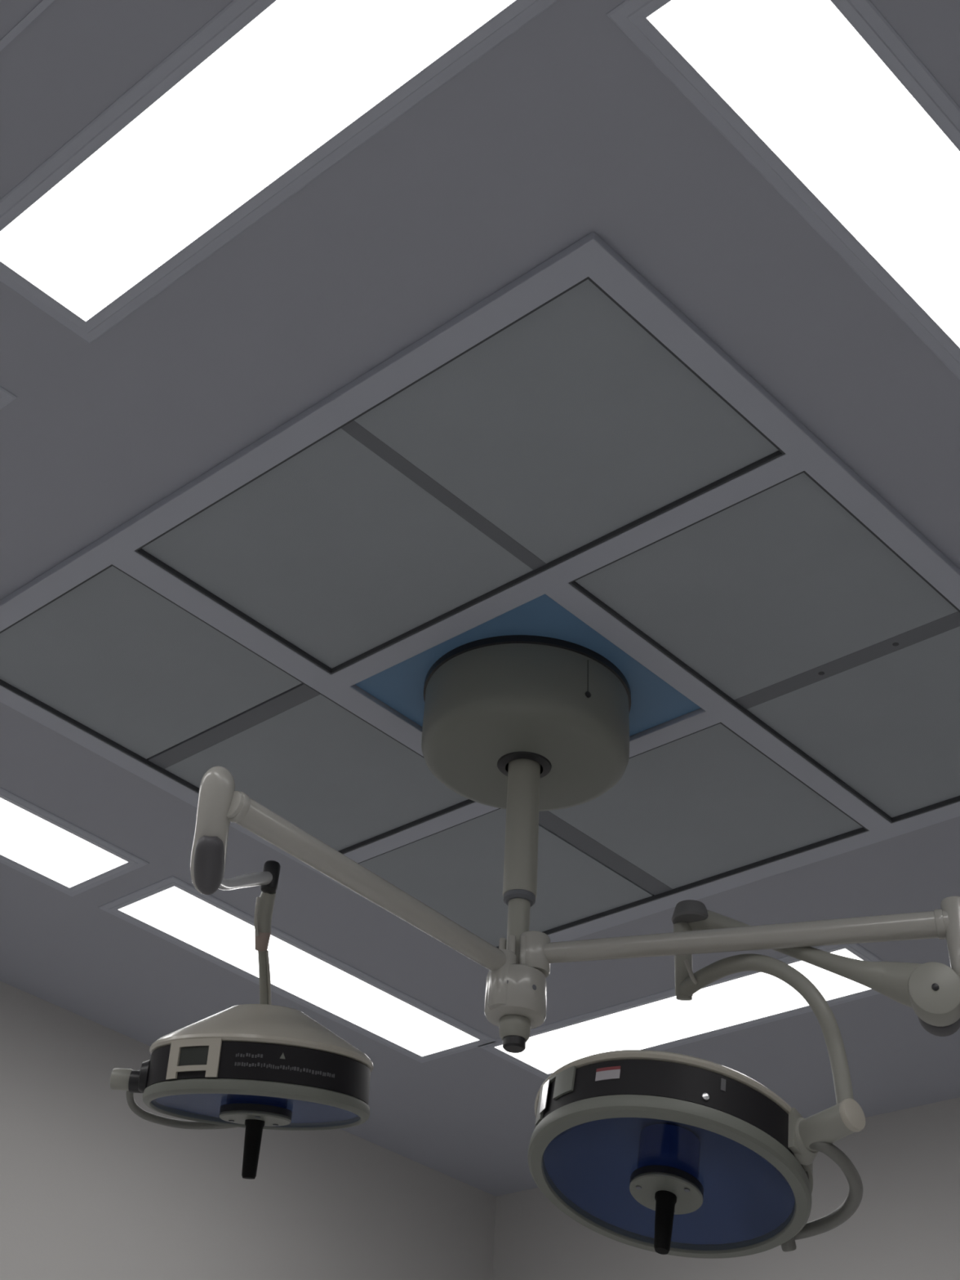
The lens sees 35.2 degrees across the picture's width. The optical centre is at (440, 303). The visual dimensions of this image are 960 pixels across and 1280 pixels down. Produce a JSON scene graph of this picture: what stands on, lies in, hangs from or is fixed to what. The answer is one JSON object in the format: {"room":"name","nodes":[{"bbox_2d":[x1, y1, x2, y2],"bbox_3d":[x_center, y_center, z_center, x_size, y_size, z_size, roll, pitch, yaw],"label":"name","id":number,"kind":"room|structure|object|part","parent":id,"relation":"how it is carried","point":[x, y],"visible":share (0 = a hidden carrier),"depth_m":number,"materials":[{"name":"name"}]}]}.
{"room":"operating room","nodes":[
{"label":"operating room","id":0,"kind":"room"},
{"bbox_2d":[0,981,495,1279],"bbox_3d":[-1.909,2.591,2.657,0.100,3.300,5.885,-32,-57,31],"label":"wall","id":1,"kind":"structure","parent":0,"point":[91,1188],"depth_m":4.30,"materials":[{"name":"white paint"}]},
{"bbox_2d":[0,0,959,1196],"bbox_3d":[0.265,0.129,2.453,5.735,0.100,5.885,-32,-57,31],"label":"ceiling","id":2,"kind":"structure","parent":0,"point":[564,131],"depth_m":2.41,"materials":[{"name":"white paint"}]},
{"bbox_2d":[0,386,17,409],"bbox_3d":[-1.204,0.340,2.729,1.127,0.005,0.271,-32,-57,31],"label":"recessed light","id":3,"kind":"object","parent":2,"relation":"in","point":[6,397],"visible":1,"depth_m":2.50,"materials":[{"name":"metal"}]},
{"bbox_2d":[0,0,54,51],"bbox_3d":[-0.456,-0.428,1.928,5.535,0.003,0.010,-32,-57,31],"label":"trim","id":4,"kind":"structure","parent":2,"relation":"attached to","point":[37,10],"depth_m":1.99,"materials":[{"name":"metal"}]},
{"bbox_2d":[0,786,149,896],"bbox_3d":[-1.224,1.073,3.426,0.306,0.005,1.214,-32,-57,31],"label":"recessed light","id":5,"kind":"object","parent":2,"relation":"in","point":[36,842],"visible":1,"depth_m":3.62,"materials":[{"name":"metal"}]},
{"bbox_2d":[0,797,127,887],"bbox_3d":[-1.224,1.073,3.426,0.234,0.002,1.142,-32,-57,31],"label":"diffuser","id":6,"kind":"object","parent":5,"relation":"attached to","point":[31,842],"depth_m":3.62,"materials":[{"name":"white plastic"}]},
{"bbox_2d":[97,875,259,985],"bbox_3d":[-0.567,1.606,3.864,0.298,0.005,0.552,-32,-57,31],"label":"recessed light","id":7,"kind":"object","parent":2,"relation":"in","point":[180,913],"depth_m":3.83,"materials":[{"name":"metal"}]},
{"bbox_2d":[0,0,559,343],"bbox_3d":[-0.207,-0.291,2.031,1.216,0.005,0.271,-32,-57,31],"label":"recessed light","id":8,"kind":"object","parent":2,"relation":"in","point":[266,97],"visible":1,"depth_m":2.10,"materials":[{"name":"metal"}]},
{"bbox_2d":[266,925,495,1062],"bbox_3d":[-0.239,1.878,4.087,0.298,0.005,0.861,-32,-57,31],"label":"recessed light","id":9,"kind":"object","parent":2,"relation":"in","point":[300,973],"depth_m":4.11,"materials":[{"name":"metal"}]},
{"bbox_2d":[0,231,959,948],"bbox_3d":[0.172,0.791,3.008,1.748,0.018,1.726,-32,-57,31],"label":"ceiling vent","id":10,"kind":"object","parent":2,"relation":"in","point":[568,455],"visible":0.79,"depth_m":2.81,"materials":[{"name":"metal"}]},
{"bbox_3d":[-0.620,0.731,3.038,0.507,0.006,0.490,-32,-57,31],"label":"diffuser panel","id":11,"kind":"part","parent":10,"relation":"part of","materials":[{"name":"grey metal"}]},
{"bbox_3d":[-0.252,1.035,3.288,0.507,0.006,0.486,-32,-57,31],"label":"diffuser panel","id":12,"kind":"part","parent":10,"relation":"part of","materials":[{"name":"grey metal"}]},
{"bbox_3d":[-0.191,0.459,2.737,0.524,0.006,0.490,-32,-57,31],"label":"diffuser panel","id":13,"kind":"part","parent":10,"relation":"part of","materials":[{"name":"grey metal"}]},
{"bbox_3d":[0.134,1.354,3.551,0.507,0.006,0.525,-32,-57,31],"label":"diffuser panel","id":14,"kind":"part","parent":10,"relation":"part of","materials":[{"name":"grey metal"}]},
{"bbox_3d":[0.172,0.772,2.996,0.504,0.006,0.481,-32,-57,31],"label":"mounting plate","id":15,"kind":"part","parent":10,"relation":"part of","materials":[{"name":"blue metal"}]},
{"bbox_2d":[110,635,959,1258],"bbox_3d":[0.142,1.095,2.633,1.279,0.966,0.807,13,-47,-6],"label":"light","id":16,"kind":"object","parent":10,"relation":"hanging from","point":[663,1153],"visible":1,"depth_m":2.43,"materials":[{"name":"metal"}]},
{"bbox_3d":[-0.538,1.310,2.554,0.035,0.033,0.033,2,-47,4],"label":"pivot knob","id":17,"kind":"part","parent":16,"relation":"part of","materials":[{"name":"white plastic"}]},
{"bbox_3d":[-0.453,1.401,2.618,0.252,0.043,0.061,36,-53,-25],"label":"handle","id":18,"kind":"part","parent":16,"relation":"part of","materials":[{"name":"grey metal"}]},
{"bbox_3d":[-0.335,0.965,2.541,0.029,0.244,0.472,1,-47,5],"label":"spring arm","id":19,"kind":"part","parent":16,"relation":"part of","materials":[{"name":"white metal"}]},
{"bbox_3d":[-0.307,1.355,2.515,0.120,0.027,0.119,-32,-57,31],"label":"grip plate","id":20,"kind":"part","parent":16,"relation":"part of","materials":[{"name":"white plastic"}]},
{"bbox_3d":[-0.307,1.349,2.519,0.120,0.031,0.120,-32,-57,31],"label":"handle mount","id":21,"kind":"part","parent":16,"relation":"part of","materials":[{"name":"black plastic"}]},
{"bbox_3d":[-0.327,1.303,2.736,0.021,0.224,0.161,1,-47,5],"label":"yoke rod","id":22,"kind":"part","parent":16,"relation":"part of","materials":[{"name":"white metal"}]},
{"bbox_3d":[-0.107,0.934,2.418,0.041,0.041,0.637,-30,-56,29],"label":"extension arm","id":23,"kind":"part","parent":16,"relation":"part of","materials":[{"name":"metal"}]},
{"bbox_3d":[0.345,1.361,2.313,0.112,0.028,0.110,-32,-57,31],"label":"grip plate","id":24,"kind":"part","parent":16,"relation":"part of","materials":[{"name":"white plastic"}]},
{"bbox_3d":[0.347,1.357,2.319,0.112,0.032,0.112,-32,-57,31],"label":"handle mount","id":25,"kind":"part","parent":16,"relation":"part of","materials":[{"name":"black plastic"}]},
{"bbox_3d":[0.498,1.056,2.513,0.674,0.041,0.041,-11,-49,16],"label":"extension arm","id":26,"kind":"part","parent":16,"relation":"part of","materials":[{"name":"metal"}]},
{"bbox_3d":[0.598,1.072,2.497,0.425,0.229,0.081,-17,-50,20],"label":"spring arm","id":27,"kind":"part","parent":16,"relation":"part of","materials":[{"name":"white metal"}]},
{"bbox_3d":[0.584,1.355,2.311,0.103,0.072,0.283,6,-46,0],"label":"handle","id":28,"kind":"part","parent":16,"relation":"part of","materials":[{"name":"white metal"}]},
{"bbox_3d":[0.203,0.210,2.461,0.497,0.006,0.490,-32,-57,31],"label":"diffuser panel","id":29,"kind":"part","parent":10,"relation":"part of","materials":[{"name":"grey metal"}]},
{"bbox_3d":[0.548,1.092,3.261,0.514,0.006,0.525,-32,-57,31],"label":"diffuser panel","id":30,"kind":"part","parent":10,"relation":"part of","materials":[{"name":"grey metal"}]},
{"bbox_3d":[0.584,0.520,2.716,0.490,0.006,0.493,-32,-57,31],"label":"diffuser panel","id":31,"kind":"part","parent":10,"relation":"part of","materials":[{"name":"grey metal"}]},
{"bbox_3d":[0.960,0.831,2.973,0.490,0.006,0.525,-32,-57,31],"label":"diffuser panel","id":32,"kind":"part","parent":10,"relation":"part of","materials":[{"name":"grey metal"}]},
{"bbox_2d":[477,943,884,1079],"bbox_3d":[0.645,1.891,4.011,1.213,0.005,0.303,-32,-57,31],"label":"recessed light","id":33,"kind":"object","parent":2,"relation":"in","point":[659,1021],"visible":0.65,"depth_m":4.01,"materials":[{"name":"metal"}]},
{"bbox_2d":[606,0,959,379],"bbox_3d":[0.721,-0.082,2.135,0.260,0.005,1.218,-32,-57,31],"label":"recessed light","id":34,"kind":"object","parent":2,"relation":"in","point":[824,100],"visible":1,"depth_m":2.00,"materials":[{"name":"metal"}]},
{"bbox_2d":[492,1097,959,1279],"bbox_3d":[2.114,2.926,2.567,5.535,3.300,0.100,-32,-57,31],"label":"wall","id":35,"kind":"structure","parent":0,"point":[905,1224],"depth_m":4.31,"materials":[{"name":"white paint"}]}
]}

